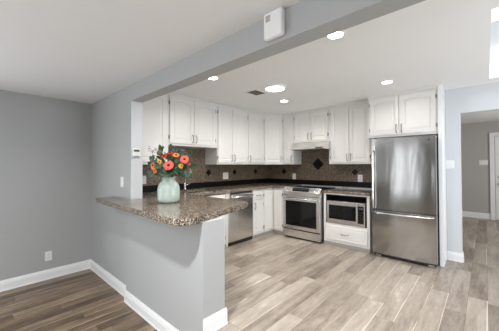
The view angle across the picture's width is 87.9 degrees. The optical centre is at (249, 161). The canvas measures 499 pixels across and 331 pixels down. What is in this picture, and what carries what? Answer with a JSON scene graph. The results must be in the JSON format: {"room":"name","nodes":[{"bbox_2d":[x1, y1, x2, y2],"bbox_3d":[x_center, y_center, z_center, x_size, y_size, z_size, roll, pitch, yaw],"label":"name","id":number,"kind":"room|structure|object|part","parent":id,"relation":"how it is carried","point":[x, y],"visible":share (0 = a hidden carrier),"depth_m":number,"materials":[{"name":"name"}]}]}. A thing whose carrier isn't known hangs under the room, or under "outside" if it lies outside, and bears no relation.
{"room":"kitchen","nodes":[
{"label":"kitchen","id":0,"kind":"room"},
{"bbox_2d":[0,90,91,280],"bbox_3d":[-4.129,0.353,2.287,0.120,2.549,4.817,-1,-1,42],"label":"wall","id":1,"kind":"structure","parent":0,"point":[46,142],"depth_m":3.59,"materials":[{"name":"grey paint"}]},
{"bbox_2d":[0,259,90,291],"bbox_3d":[-4.075,1.558,2.222,0.018,0.137,4.817,-1,-1,42],"label":"baseboard","id":2,"kind":"structure","parent":1,"relation":"attached to","point":[8,284],"depth_m":3.56,"materials":[{"name":"white paint"}]},
{"bbox_2d":[45,251,51,260],"bbox_3d":[-2.811,1.322,3.618,0.010,0.130,0.078,-1,-1,42],"label":"wall outlet","id":3,"kind":"object","parent":1,"relation":"attached to","point":[48,255],"visible":1,"depth_m":3.62,"materials":[{"name":"white plastic"}]},
{"bbox_2d":[0,269,156,330],"bbox_3d":[-1.471,1.633,-0.132,7.236,0.100,5.053,-1,-1,42],"label":"floor","id":4,"kind":"structure","parent":0,"point":[81,300],"depth_m":2.89,"materials":[{"name":"brown wood"}]},
{"bbox_2d":[132,148,139,156],"bbox_3d":[-1.357,-0.105,3.102,0.024,0.104,0.092,-1,-1,42],"label":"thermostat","id":5,"kind":"object","parent":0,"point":[135,151],"visible":1,"depth_m":3.09,"materials":[{"name":"white plastic"}]},
{"bbox_2d":[0,0,300,103],"bbox_3d":[-1.454,-1.116,-0.136,7.136,0.300,4.817,-1,-1,42],"label":"ceiling","id":6,"kind":"structure","parent":0,"point":[84,51],"depth_m":1.94,"materials":[{"name":"white paint"}]},
{"bbox_2d":[90,212,224,330],"bbox_3d":[-1.345,1.068,3.089,2.858,1.129,0.230,-1,-1,42],"label":"wall","id":7,"kind":"structure","parent":0,"point":[178,272],"depth_m":2.30,"materials":[{"name":"grey paint"}]},
{"bbox_2d":[131,101,142,199],"bbox_3d":[-1.360,-0.137,3.123,0.007,1.175,0.138,-1,-1,42],"label":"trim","id":8,"kind":"structure","parent":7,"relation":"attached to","point":[136,107],"depth_m":3.12,"materials":[{"name":"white paint"}]},
{"bbox_2d":[124,289,178,330],"bbox_3d":[-0.907,1.554,2.515,1.486,0.137,0.018,-1,-1,42],"label":"baseboard","id":9,"kind":"structure","parent":7,"relation":"attached to","point":[140,308],"depth_m":2.63,"materials":[{"name":"white paint"}]},
{"bbox_2d":[203,307,227,330],"bbox_3d":[-0.276,1.316,2.123,0.018,0.137,0.248,-1,-1,42],"label":"baseboard","id":10,"kind":"structure","parent":7,"relation":"attached to","point":[218,320],"depth_m":2.12,"materials":[{"name":"white paint"}]},
{"bbox_2d":[163,161,173,169],"bbox_3d":[-0.877,0.187,2.755,0.096,0.395,0.154,1,-1,-38],"label":"flower","id":11,"kind":"object","parent":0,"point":[168,165],"visible":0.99,"depth_m":2.72,"materials":[{"name":"pink plant"}]},
{"bbox_2d":[167,154,173,171],"bbox_3d":[-0.873,0.150,2.800,0.089,0.469,0.107,0,-1,0],"label":"leafy sprig","id":12,"kind":"object","parent":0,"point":[169,157],"visible":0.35,"depth_m":2.81,"materials":[{"name":"green plant"}]},
{"bbox_2d":[91,0,424,284],"bbox_3d":[0.175,0.182,1.713,7.256,2.850,0.136,-1,-1,42],"label":"wall","id":13,"kind":"structure","parent":0,"point":[306,21],"depth_m":2.58,"materials":[{"name":"grey paint"}]},
{"bbox_2d":[120,177,123,186],"bbox_3d":[-1.593,0.255,3.227,0.085,0.130,0.010,-1,-1,42],"label":"light switch","id":14,"kind":"object","parent":13,"relation":"attached to","point":[121,178],"visible":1,"depth_m":3.22,"materials":[{"name":"white plastic"}]},
{"bbox_2d":[264,7,284,41],"bbox_3d":[0.154,-0.857,1.622,0.144,0.170,0.046,-1,-1,42],"label":"door chime","id":15,"kind":"object","parent":13,"relation":"attached to","point":[274,21],"visible":1,"depth_m":1.59,"materials":[{"name":"white plastic"}]},
{"bbox_3d":[-1.024,0.106,2.875,0.217,0.561,0.047,0,-1,0],"label":"sprig","id":16,"kind":"object","parent":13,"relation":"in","visible":0},
{"bbox_2d":[156,144,166,164],"bbox_3d":[-0.979,0.097,2.877,0.146,0.579,0.107,-1,-1,42],"label":"leafy sprig","id":17,"kind":"object","parent":16,"relation":"attached to","point":[160,147],"visible":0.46,"depth_m":2.89,"materials":[{"name":"green plant"}]},
{"bbox_2d":[286,183,371,189],"bbox_3d":[1.716,0.209,4.998,3.370,2.430,0.120,-1,-1,42],"label":"wall","id":18,"kind":"structure","parent":0,"point":[286,183],"depth_m":4.93,"materials":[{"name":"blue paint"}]},
{"bbox_2d":[260,114,282,164],"bbox_3d":[0.472,-0.464,5.652,0.642,1.058,0.577,-1,-1,42],"label":"upper cabinet","id":19,"kind":"object","parent":18,"relation":"attached to","point":[273,124],"visible":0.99,"depth_m":5.42,"materials":[{"name":"white paint"}]},
{"bbox_2d":[282,112,301,163],"bbox_3d":[0.881,-0.468,5.431,0.271,1.058,0.351,-1,-1,42],"label":"upper cabinet","id":20,"kind":"object","parent":18,"relation":"attached to","point":[289,156],"visible":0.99,"depth_m":5.33,"materials":[{"name":"white paint"}]},
{"bbox_3d":[0.795,-0.457,5.334,0.244,0.973,0.019,-1,-1,42],"label":"door","id":21,"kind":"part","parent":20,"relation":"part of","materials":[{"name":"white paint"}]},
{"bbox_2d":[289,141,329,150],"bbox_3d":[1.225,-0.295,5.005,0.745,0.152,0.513,-1,-1,42],"label":"range hood","id":22,"kind":"object","parent":18,"relation":"attached to","point":[323,145],"visible":0.92,"depth_m":4.83,"materials":[{"name":"white metal"}]},
{"bbox_2d":[294,107,328,142],"bbox_3d":[1.258,-0.689,5.090,0.748,0.630,0.351,-1,-1,42],"label":"upper cabinet","id":23,"kind":"object","parent":18,"relation":"attached to","point":[312,125],"visible":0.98,"depth_m":4.96,"materials":[{"name":"white paint"}]},
{"bbox_3d":[1.039,-0.675,5.114,0.344,0.545,0.019,-1,-1,42],"label":"door","id":24,"kind":"part","parent":23,"relation":"part of","materials":[{"name":"white paint"}]},
{"bbox_3d":[1.173,-0.990,5.001,0.748,0.030,0.013,-1,-1,42],"label":"trim","id":25,"kind":"part","parent":23,"relation":"part of","materials":[{"name":"white paint"}]},
{"bbox_3d":[1.305,-0.679,4.871,0.351,0.545,0.019,-1,-1,42],"label":"door","id":26,"kind":"part","parent":23,"relation":"part of","materials":[{"name":"white paint"}]},
{"bbox_2d":[313,158,322,169],"bbox_3d":[1.377,0.053,5.208,0.250,0.250,0.006,-1,-1,42],"label":"diamond tile","id":27,"kind":"structure","parent":18,"relation":"attached to","point":[318,164],"depth_m":5.20,"materials":[{"name":"black tile"}]},
{"bbox_2d":[268,150,371,181],"bbox_3d":[1.350,-0.047,5.246,2.478,0.848,0.012,-1,-1,42],"label":"backsplash","id":28,"kind":"structure","parent":18,"relation":"attached to","point":[306,170],"depth_m":5.17,"materials":[{"name":"brown tile"}]},
{"bbox_2d":[268,178,371,187],"bbox_3d":[1.351,0.427,5.233,2.470,0.100,0.020,-1,-1,42],"label":"backsplash strip","id":29,"kind":"object","parent":18,"relation":"attached to","point":[270,180],"visible":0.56,"depth_m":5.12,"materials":[{"name":"black stone"}]},
{"bbox_2d":[328,100,371,163],"bbox_3d":[1.808,-0.484,4.585,0.735,1.058,0.351,-1,-1,42],"label":"upper cabinet","id":30,"kind":"object","parent":18,"relation":"attached to","point":[350,143],"visible":0.85,"depth_m":4.47,"materials":[{"name":"white paint"}]},
{"bbox_3d":[1.601,-0.470,4.599,0.332,0.973,0.019,-1,-1,42],"label":"door","id":31,"kind":"part","parent":30,"relation":"part of","materials":[{"name":"white paint"}]},
{"bbox_3d":[1.722,-0.999,4.500,0.735,0.030,0.013,-1,-1,42],"label":"trim","id":32,"kind":"part","parent":30,"relation":"part of","materials":[{"name":"white paint"}]},
{"bbox_3d":[1.853,-0.475,4.368,0.337,0.973,0.019,-1,-1,42],"label":"door","id":33,"kind":"part","parent":30,"relation":"part of","materials":[{"name":"white paint"}]},
{"bbox_2d":[358,175,362,181],"bbox_3d":[1.987,0.303,4.646,0.085,0.130,0.010,-1,-1,42],"label":"wall outlet","id":34,"kind":"object","parent":18,"relation":"attached to","point":[360,177],"visible":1,"depth_m":4.64,"materials":[{"name":"white plastic"}]},
{"bbox_2d":[367,85,437,138],"bbox_3d":[2.355,-0.696,3.960,0.902,0.655,0.541,-1,-1,42],"label":"upper cabinet","id":35,"kind":"object","parent":18,"relation":"attached to","point":[414,112],"visible":0.98,"depth_m":3.75,"materials":[{"name":"white paint"}]},
{"bbox_3d":[2.044,-0.683,3.939,0.402,0.570,0.019,-1,-1,42],"label":"door","id":36,"kind":"part","parent":35,"relation":"part of","materials":[{"name":"white paint"}]},
{"bbox_3d":[2.206,-1.011,3.801,0.902,0.030,0.013,-1,-1,42],"label":"trim","id":37,"kind":"part","parent":35,"relation":"part of","materials":[{"name":"white paint"}]},
{"bbox_3d":[2.360,-0.689,3.651,0.437,0.570,0.019,-1,-1,42],"label":"door","id":38,"kind":"part","parent":35,"relation":"part of","materials":[{"name":"white paint"}]},
{"bbox_2d":[170,0,498,123],"bbox_3d":[3.115,-1.115,4.316,6.390,0.190,7.647,-1,-1,42],"label":"ceiling","id":39,"kind":"structure","parent":0,"point":[427,43],"depth_m":2.82,"materials":[{"name":"white paint"}]},
{"bbox_2d":[245,89,266,95],"bbox_3d":[0.097,-1.016,3.818,0.220,0.008,0.260,-1,-1,42],"label":"ceiling vent","id":40,"kind":"object","parent":39,"relation":"in","point":[255,92],"visible":1,"depth_m":3.80,"materials":[{"name":"white plastic"}]},
{"bbox_2d":[264,84,285,91],"bbox_3d":[0.351,-1.003,3.559,0.300,0.044,0.300,-1,-1,42],"label":"flush ceiling light","id":41,"kind":"object","parent":39,"relation":"attached to","point":[270,87],"visible":1,"depth_m":3.49,"materials":[{"name":"white plastic"}]},
{"bbox_2d":[266,86,283,91],"bbox_3d":[0.351,-0.993,3.558,0.254,0.024,0.254,-1,-1,42],"label":"diffuser","id":42,"kind":"object","parent":41,"relation":"attached to","point":[268,88],"depth_m":3.51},
{"bbox_2d":[326,30,345,39],"bbox_3d":[0.710,-1.044,2.135,0.156,0.007,0.156,-1,-1,42],"label":"recessed light","id":43,"kind":"object","parent":39,"relation":"in","point":[340,34],"visible":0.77,"depth_m":2.15,"materials":[{"name":"white plastic"}]},
{"bbox_2d":[380,80,393,83],"bbox_3d":[1.784,-1.028,3.358,0.156,0.007,0.156,-1,-1,42],"label":"recessed light","id":44,"kind":"object","parent":39,"relation":"in","point":[386,81],"visible":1,"depth_m":3.36,"materials":[{"name":"white plastic"}]},
{"bbox_2d":[490,20,498,62],"bbox_3d":[2.702,-1.497,2.191,1.085,0.510,2.050,-1,-1,42],"label":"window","id":45,"kind":"structure","parent":39,"relation":"attached to","point":[494,46],"depth_m":3.21,"materials":[{"name":"white glass"}]},
{"bbox_2d":[491,7,498,21],"bbox_3d":[2.701,-1.758,2.195,1.085,0.012,2.050,-1,-1,42],"label":"window","id":46,"kind":"structure","parent":45,"relation":"attached to","point":[495,12],"depth_m":3.06,"materials":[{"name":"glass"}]},
{"bbox_2d":[217,217,498,330],"bbox_3d":[3.060,1.558,4.207,6.390,0.300,7.830,-1,-1,42],"label":"floor","id":47,"kind":"structure","parent":0,"point":[274,281],"depth_m":2.88,"materials":[{"name":"brown wood"}]},
{"bbox_2d":[209,194,225,247],"bbox_3d":[-0.905,0.977,4.119,0.664,0.880,0.922,-1,-1,42],"label":"base cabinet","id":48,"kind":"object","parent":47,"relation":"on","point":[222,195],"visible":0.06,"depth_m":4.22,"materials":[{"name":"white paint"}]},
{"bbox_3d":[-0.543,0.616,4.097,0.019,0.160,0.430,-1,-1,42],"label":"drawer","id":49,"kind":"part","parent":48,"relation":"part of","materials":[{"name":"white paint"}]},
{"bbox_2d":[220,193,227,246],"bbox_3d":[-0.558,0.973,4.459,0.501,0.898,0.040,-1,-1,42],"label":"filler panel","id":50,"kind":"object","parent":47,"relation":"on","point":[226,194],"visible":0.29,"depth_m":4.29,"materials":[{"name":"white paint"}]},
{"bbox_2d":[228,190,253,246],"bbox_3d":[-0.339,0.978,4.699,0.649,0.893,0.602,-1,-1,42],"label":"dishwasher","id":51,"kind":"object","parent":47,"relation":"on","point":[240,222],"visible":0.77,"depth_m":4.51,"materials":[{"name":"silver metal"}]},
{"bbox_3d":[-0.153,0.585,4.535,0.035,0.113,0.602,-1,-1,42],"label":"control panel","id":52,"kind":"part","parent":51,"relation":"part of","materials":[{"name":"silver metal"}]},
{"bbox_3d":[-0.121,0.606,4.505,0.055,0.028,0.532,-1,-1,42],"label":"handle","id":53,"kind":"part","parent":51,"relation":"part of","materials":[{"name":"metal"}]},
{"bbox_2d":[250,189,263,238],"bbox_3d":[-0.047,0.981,5.058,0.664,0.898,0.314,-1,-1,42],"label":"base cabinet","id":54,"kind":"object","parent":47,"relation":"on","point":[258,204],"visible":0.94,"depth_m":4.85,"materials":[{"name":"white paint"}]},
{"bbox_3d":[0.163,0.631,4.870,0.019,0.150,0.288,-1,-1,42],"label":"drawer","id":55,"kind":"part","parent":54,"relation":"part of","materials":[{"name":"white paint"}]},
{"bbox_3d":[0.164,1.034,4.864,0.019,0.615,0.284,-1,-1,42],"label":"door","id":56,"kind":"part","parent":54,"relation":"part of","materials":[{"name":"white paint"}]},
{"bbox_2d":[263,188,272,234],"bbox_3d":[0.356,0.987,5.525,0.631,0.898,0.917,-1,-1,42],"label":"base cabinet","id":57,"kind":"object","parent":47,"relation":"on","point":[267,193],"visible":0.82,"depth_m":5.08,"materials":[{"name":"white paint"}]},
{"bbox_2d":[96,183,301,225],"bbox_3d":[-0.041,0.487,3.970,2.154,0.052,3.722,-1,-1,42],"label":"countertop","id":58,"kind":"structure","parent":57,"relation":"on","point":[193,208],"depth_m":2.66,"materials":[{"name":"stone"}]},
{"bbox_2d":[157,176,179,202],"bbox_3d":[-0.890,0.305,2.854,0.239,0.281,0.239,0,-1,0],"label":"vase","id":59,"kind":"object","parent":58,"relation":"on","point":[168,191],"visible":0.87,"depth_m":2.76,"materials":[{"name":"ceramic"}]},
{"bbox_2d":[149,155,157,169],"bbox_3d":[-0.994,0.155,2.804,0.190,0.460,0.082,1,-1,-41],"label":"leafy sprig","id":60,"kind":"object","parent":59,"relation":"in","point":[151,158],"visible":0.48,"depth_m":2.78,"materials":[{"name":"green plant"}]},
{"bbox_2d":[148,169,159,176],"bbox_3d":[-0.982,0.232,2.765,0.203,0.306,0.098,0,-1,-21],"label":"leafy sprig","id":61,"kind":"object","parent":59,"relation":"in","point":[151,174],"visible":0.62,"depth_m":2.76,"materials":[{"name":"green plant"}]},
{"bbox_2d":[154,162,166,171],"bbox_3d":[-0.952,0.194,2.785,0.157,0.383,0.097,0,-1,-32],"label":"leafy sprig","id":62,"kind":"object","parent":59,"relation":"in","point":[158,166],"visible":0.73,"depth_m":2.77,"materials":[{"name":"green plant"}]},
{"bbox_2d":[158,168,170,177],"bbox_3d":[-0.895,0.224,2.758,0.121,0.320,0.168,0,-1,0],"label":"leafy sprig","id":63,"kind":"object","parent":59,"relation":"in","point":[163,173],"visible":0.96,"depth_m":2.74,"materials":[{"name":"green plant"}]},
{"bbox_2d":[166,143,175,166],"bbox_3d":[-0.865,0.092,2.896,0.114,0.589,0.120,0,-1,0],"label":"leafy sprig","id":64,"kind":"object","parent":59,"relation":"in","point":[170,145],"visible":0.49,"depth_m":2.92,"materials":[{"name":"green plant"}]},
{"bbox_2d":[167,167,180,176],"bbox_3d":[-0.814,0.223,2.747,0.182,0.322,0.147,0,-1,17],"label":"leafy sprig","id":65,"kind":"object","parent":59,"relation":"in","point":[177,170],"visible":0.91,"depth_m":2.76,"materials":[{"name":"green plant"}]},
{"bbox_2d":[173,147,182,168],"bbox_3d":[-0.813,0.113,2.860,0.141,0.545,0.088,0,-1,0],"label":"leafy sprig","id":66,"kind":"object","parent":59,"relation":"in","point":[178,150],"visible":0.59,"depth_m":2.87,"materials":[{"name":"green plant"}]},
{"bbox_2d":[174,155,188,174],"bbox_3d":[-0.766,0.159,2.793,0.231,0.452,0.058,0,-1,15],"label":"flower","id":67,"kind":"object","parent":59,"relation":"in","point":[184,159],"visible":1,"depth_m":2.77,"materials":[{"name":"pink plant"}]},
{"bbox_2d":[175,168,191,176],"bbox_3d":[-0.739,0.227,2.818,0.256,0.317,0.137,0,-1,0],"label":"leafy sprig","id":68,"kind":"object","parent":59,"relation":"in","point":[186,172],"visible":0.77,"depth_m":2.80,"materials":[{"name":"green plant"}]},
{"bbox_2d":[178,151,192,168],"bbox_3d":[-0.745,0.131,2.866,0.244,0.510,0.091,0,-1,0],"label":"leafy sprig","id":69,"kind":"object","parent":59,"relation":"in","point":[189,153],"visible":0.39,"depth_m":2.89,"materials":[{"name":"green plant"}]},
{"bbox_2d":[181,163,197,176],"bbox_3d":[-0.705,0.199,2.816,0.312,0.372,0.104,0,-1,0],"label":"leafy sprig","id":70,"kind":"object","parent":59,"relation":"in","point":[192,165],"visible":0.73,"depth_m":2.81,"materials":[{"name":"green plant"}]},
{"bbox_2d":[183,169,191,189],"bbox_3d":[-0.982,0.279,4.268,0.224,0.377,0.140,-1,-1,42],"label":"faucet","id":71,"kind":"object","parent":58,"relation":"on","point":[185,185],"visible":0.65,"depth_m":4.28,"materials":[{"name":"metal"}]},
{"bbox_2d":[273,188,283,234],"bbox_3d":[0.768,0.983,5.315,0.300,0.898,0.572,-1,-1,42],"label":"cabinet filler","id":72,"kind":"object","parent":47,"relation":"on","point":[278,194],"visible":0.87,"depth_m":5.12,"materials":[{"name":"white paint"}]},
{"bbox_2d":[283,185,335,242],"bbox_3d":[1.114,0.952,4.890,0.765,0.945,0.698,-1,-1,42],"label":"range cooker","id":73,"kind":"object","parent":47,"relation":"on","point":[303,206],"visible":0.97,"depth_m":4.64,"materials":[{"name":"silver metal"}]},
{"bbox_3d":[0.898,0.676,4.658,0.665,0.026,0.060,-1,-1,42],"label":"handle","id":74,"kind":"part","parent":73,"relation":"part of","materials":[{"name":"metal"}]},
{"bbox_3d":[0.932,1.321,4.684,0.753,0.130,0.040,-1,-1,42],"label":"warming drawer","id":75,"kind":"part","parent":73,"relation":"part of","materials":[{"name":"silver metal"}]},
{"bbox_3d":[0.931,0.934,4.690,0.753,0.605,0.040,-1,-1,42],"label":"oven door","id":76,"kind":"part","parent":73,"relation":"part of","materials":[{"name":"silver metal"}]},
{"bbox_3d":[0.950,0.549,4.718,0.765,0.145,0.090,-1,-1,42],"label":"control panel","id":77,"kind":"part","parent":73,"relation":"part of","materials":[{"name":"silver metal"}]},
{"bbox_2d":[286,185,335,189],"bbox_3d":[1.152,0.500,4.940,0.765,0.019,0.580,-1,-1,42],"label":"cooktop","id":78,"kind":"object","parent":73,"relation":"in","point":[300,187],"depth_m":4.86,"materials":[{"name":"black glass"}]},
{"bbox_2d":[324,193,372,252],"bbox_3d":[1.746,0.977,4.423,0.755,0.876,0.640,-1,-1,42],"label":"base cabinet","id":79,"kind":"object","parent":47,"relation":"on","point":[339,235],"visible":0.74,"depth_m":4.18,"materials":[{"name":"white paint"}]},
{"bbox_3d":[1.561,1.195,4.217,0.695,0.235,0.019,-1,-1,42],"label":"drawer","id":80,"kind":"part","parent":79,"relation":"part of","materials":[{"name":"white paint"}]},
{"bbox_2d":[327,198,366,227],"bbox_3d":[1.705,0.849,4.385,0.630,0.372,0.455,-1,-1,42],"label":"microwave","id":81,"kind":"object","parent":79,"relation":"in","point":[352,212],"visible":0.98,"depth_m":4.21,"materials":[{"name":"silver metal"}]},
{"bbox_3d":[1.518,0.848,4.274,0.504,0.372,0.030,-1,-1,42],"label":"door","id":82,"kind":"part","parent":81,"relation":"part of","materials":[{"name":"silver metal"}]},
{"bbox_3d":[1.752,0.844,4.061,0.124,0.372,0.030,-1,-1,42],"label":"control panel","id":83,"kind":"part","parent":81,"relation":"part of","materials":[{"name":"silver metal"}]},
{"bbox_2d":[322,188,371,195],"bbox_3d":[1.752,0.515,4.436,0.775,0.045,0.615,-1,-1,42],"label":"countertop","id":84,"kind":"structure","parent":79,"relation":"on","point":[363,192],"depth_m":4.29,"materials":[{"name":"stone"}]},
{"bbox_2d":[371,134,439,268],"bbox_3d":[2.324,0.526,3.832,0.790,1.757,0.717,-1,-1,42],"label":"refrigerator","id":85,"kind":"object","parent":47,"relation":"on","point":[404,170],"visible":0.97,"depth_m":3.58,"materials":[{"name":"silver metal"}]},
{"bbox_3d":[1.844,0.273,3.851,0.076,0.885,0.026,1,-1,-38],"label":"handle","id":86,"kind":"part","parent":85,"relation":"part of","materials":[{"name":"metal"}]},
{"bbox_3d":[2.110,0.746,3.592,0.747,0.025,0.079,-1,-1,42],"label":"handle","id":87,"kind":"part","parent":85,"relation":"part of","materials":[{"name":"metal"}]},
{"bbox_3d":[2.152,0.179,3.650,0.790,1.045,0.073,-1,-1,42],"label":"fridge door","id":88,"kind":"part","parent":85,"relation":"part of","materials":[{"name":"silver metal"}]},
{"bbox_3d":[2.155,1.029,3.637,0.790,0.635,0.073,-1,-1,42],"label":"freezer drawer","id":89,"kind":"part","parent":85,"relation":"part of","materials":[{"name":"silver metal"}]},
{"bbox_2d":[437,84,446,266],"bbox_3d":[2.723,0.185,3.640,0.046,2.430,0.501,-1,-1,42],"label":"end panel","id":90,"kind":"object","parent":47,"relation":"on","point":[440,90],"visible":0.8,"depth_m":3.47,"materials":[{"name":"white paint"}]},
{"bbox_2d":[445,82,498,252],"bbox_3d":[3.986,0.168,2.747,3.020,2.430,0.130,-1,-1,42],"label":"wall","id":91,"kind":"structure","parent":0,"point":[483,97],"depth_m":3.64,"materials":[{"name":"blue paint"}]},
{"bbox_2d":[446,160,453,168],"bbox_3d":[2.847,0.043,3.693,0.120,0.120,0.010,-1,-1,42],"label":"light switch","id":92,"kind":"object","parent":91,"relation":"attached to","point":[449,163],"visible":0.74,"depth_m":3.68,"materials":[{"name":"white plastic"}]},
{"bbox_2d":[447,251,463,262],"bbox_3d":[2.890,1.337,3.632,0.179,0.125,0.018,-1,-1,42],"label":"baseboard","id":93,"kind":"structure","parent":91,"relation":"attached to","point":[453,256],"depth_m":3.63,"materials":[{"name":"white paint"}]},
{"bbox_2d":[461,121,498,213],"bbox_3d":[6.195,0.218,6.339,4.600,2.430,0.120,-1,-1,42],"label":"wall","id":94,"kind":"structure","parent":0,"point":[474,136],"depth_m":6.62,"materials":[{"name":"grey paint"}]},
{"bbox_2d":[462,211,490,218],"bbox_3d":[5.264,1.377,7.080,1.955,0.140,0.018,-1,-1,42],"label":"baseboard","id":95,"kind":"structure","parent":94,"relation":"attached to","point":[464,213],"depth_m":6.60,"materials":[{"name":"white paint"}]},
{"bbox_2d":[479,160,487,164],"bbox_3d":[5.900,0.026,6.523,0.160,0.120,0.010,-1,-1,42],"label":"light switch","id":96,"kind":"object","parent":94,"relation":"attached to","point":[481,162],"visible":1,"depth_m":6.52,"materials":[{"name":"white plastic"}]},
{"bbox_2d":[489,132,498,219],"bbox_3d":[6.340,0.353,6.049,1.050,2.150,0.110,-1,-1,42],"label":"door","id":97,"kind":"structure","parent":94,"relation":"in","point":[494,152],"depth_m":6.36,"materials":[{"name":"white paint"}]},
{"bbox_3d":[-0.698,0.215,4.943,0.120,2.430,3.457,-1,-1,42],"label":"wall","id":98,"kind":"structure","parent":0,"visible":0},
{"bbox_2d":[142,176,145,183],"bbox_3d":[-1.593,0.275,3.847,0.010,0.125,0.120,-1,-1,42],"label":"wall outlet","id":99,"kind":"object","parent":98,"relation":"attached to","point":[143,177],"visible":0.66,"depth_m":3.86,"materials":[{"name":"white plastic"}]},
{"bbox_2d":[143,93,168,163],"bbox_3d":[-1.480,-0.489,3.698,0.394,1.058,0.543,-1,-1,42],"label":"upper cabinet","id":100,"kind":"object","parent":98,"relation":"attached to","point":[155,111],"visible":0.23,"depth_m":3.63,"materials":[{"name":"white paint"}]},
{"bbox_2d":[168,93,216,148],"bbox_3d":[-0.983,-0.624,4.245,0.394,0.774,0.931,-1,-1,42],"label":"upper cabinet","id":101,"kind":"object","parent":98,"relation":"attached to","point":[192,122],"visible":0.94,"depth_m":4.09,"materials":[{"name":"white paint"}]},
{"bbox_3d":[-1.032,-0.615,3.966,0.019,0.689,0.422,-1,-1,42],"label":"door","id":102,"kind":"part","parent":101,"relation":"part of","materials":[{"name":"white paint"}]},
{"bbox_3d":[-0.875,-0.997,4.152,0.013,0.030,0.930,-1,-1,42],"label":"trim","id":103,"kind":"part","parent":101,"relation":"part of","materials":[{"name":"white paint"}]},
{"bbox_3d":[-0.738,-0.611,4.289,0.019,0.689,0.437,-1,-1,42],"label":"door","id":104,"kind":"part","parent":101,"relation":"part of","materials":[{"name":"white paint"}]},
{"bbox_2d":[142,147,267,185],"bbox_3d":[-0.690,0.052,4.856,0.012,0.648,3.337,-1,-1,42],"label":"backsplash","id":105,"kind":"structure","parent":98,"relation":"attached to","point":[244,172],"depth_m":4.74,"materials":[{"name":"brown tile"}]},
{"bbox_2d":[142,178,267,192],"bbox_3d":[-0.686,0.426,4.848,0.020,0.100,3.337,-1,-1,42],"label":"backsplash strip","id":106,"kind":"object","parent":98,"relation":"attached to","point":[151,188],"visible":0.56,"depth_m":4.83,"materials":[{"name":"black stone"}]},
{"bbox_2d":[223,172,227,178],"bbox_3d":[-0.467,0.281,5.081,0.010,0.130,0.140,-1,-1,42],"label":"wall outlet","id":107,"kind":"object","parent":98,"relation":"attached to","point":[225,175],"visible":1,"depth_m":5.07,"materials":[{"name":"white plastic"}]},
{"bbox_2d":[205,104,247,164],"bbox_3d":[-0.406,-0.473,4.875,0.394,1.058,0.778,-1,-1,42],"label":"upper cabinet","id":108,"kind":"object","parent":98,"relation":"attached to","point":[232,122],"visible":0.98,"depth_m":4.71,"materials":[{"name":"white paint"}]},
{"bbox_3d":[-0.431,-0.465,4.623,0.019,0.973,0.342,-1,-1,42],"label":"door","id":109,"kind":"part","parent":108,"relation":"part of","materials":[{"name":"white paint"}]},
{"bbox_3d":[-0.298,-0.989,4.784,0.013,0.030,0.776,-1,-1,42],"label":"trim","id":110,"kind":"part","parent":108,"relation":"part of","materials":[{"name":"white paint"}]},
{"bbox_3d":[-0.176,-0.461,4.902,0.019,0.973,0.398,-1,-1,42],"label":"door","id":111,"kind":"part","parent":108,"relation":"part of","materials":[{"name":"white paint"}]},
{"bbox_2d":[239,111,263,164],"bbox_3d":[0.026,-0.467,5.348,0.394,1.058,0.501,-1,-1,42],"label":"upper cabinet","id":112,"kind":"object","parent":98,"relation":"attached to","point":[255,120],"visible":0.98,"depth_m":5.23,"materials":[{"name":"white paint"}]},
{"bbox_3d":[0.138,-0.457,5.245,0.019,0.973,0.472,-1,-1,42],"label":"door","id":113,"kind":"part","parent":112,"relation":"part of","materials":[{"name":"white paint"}]}
]}

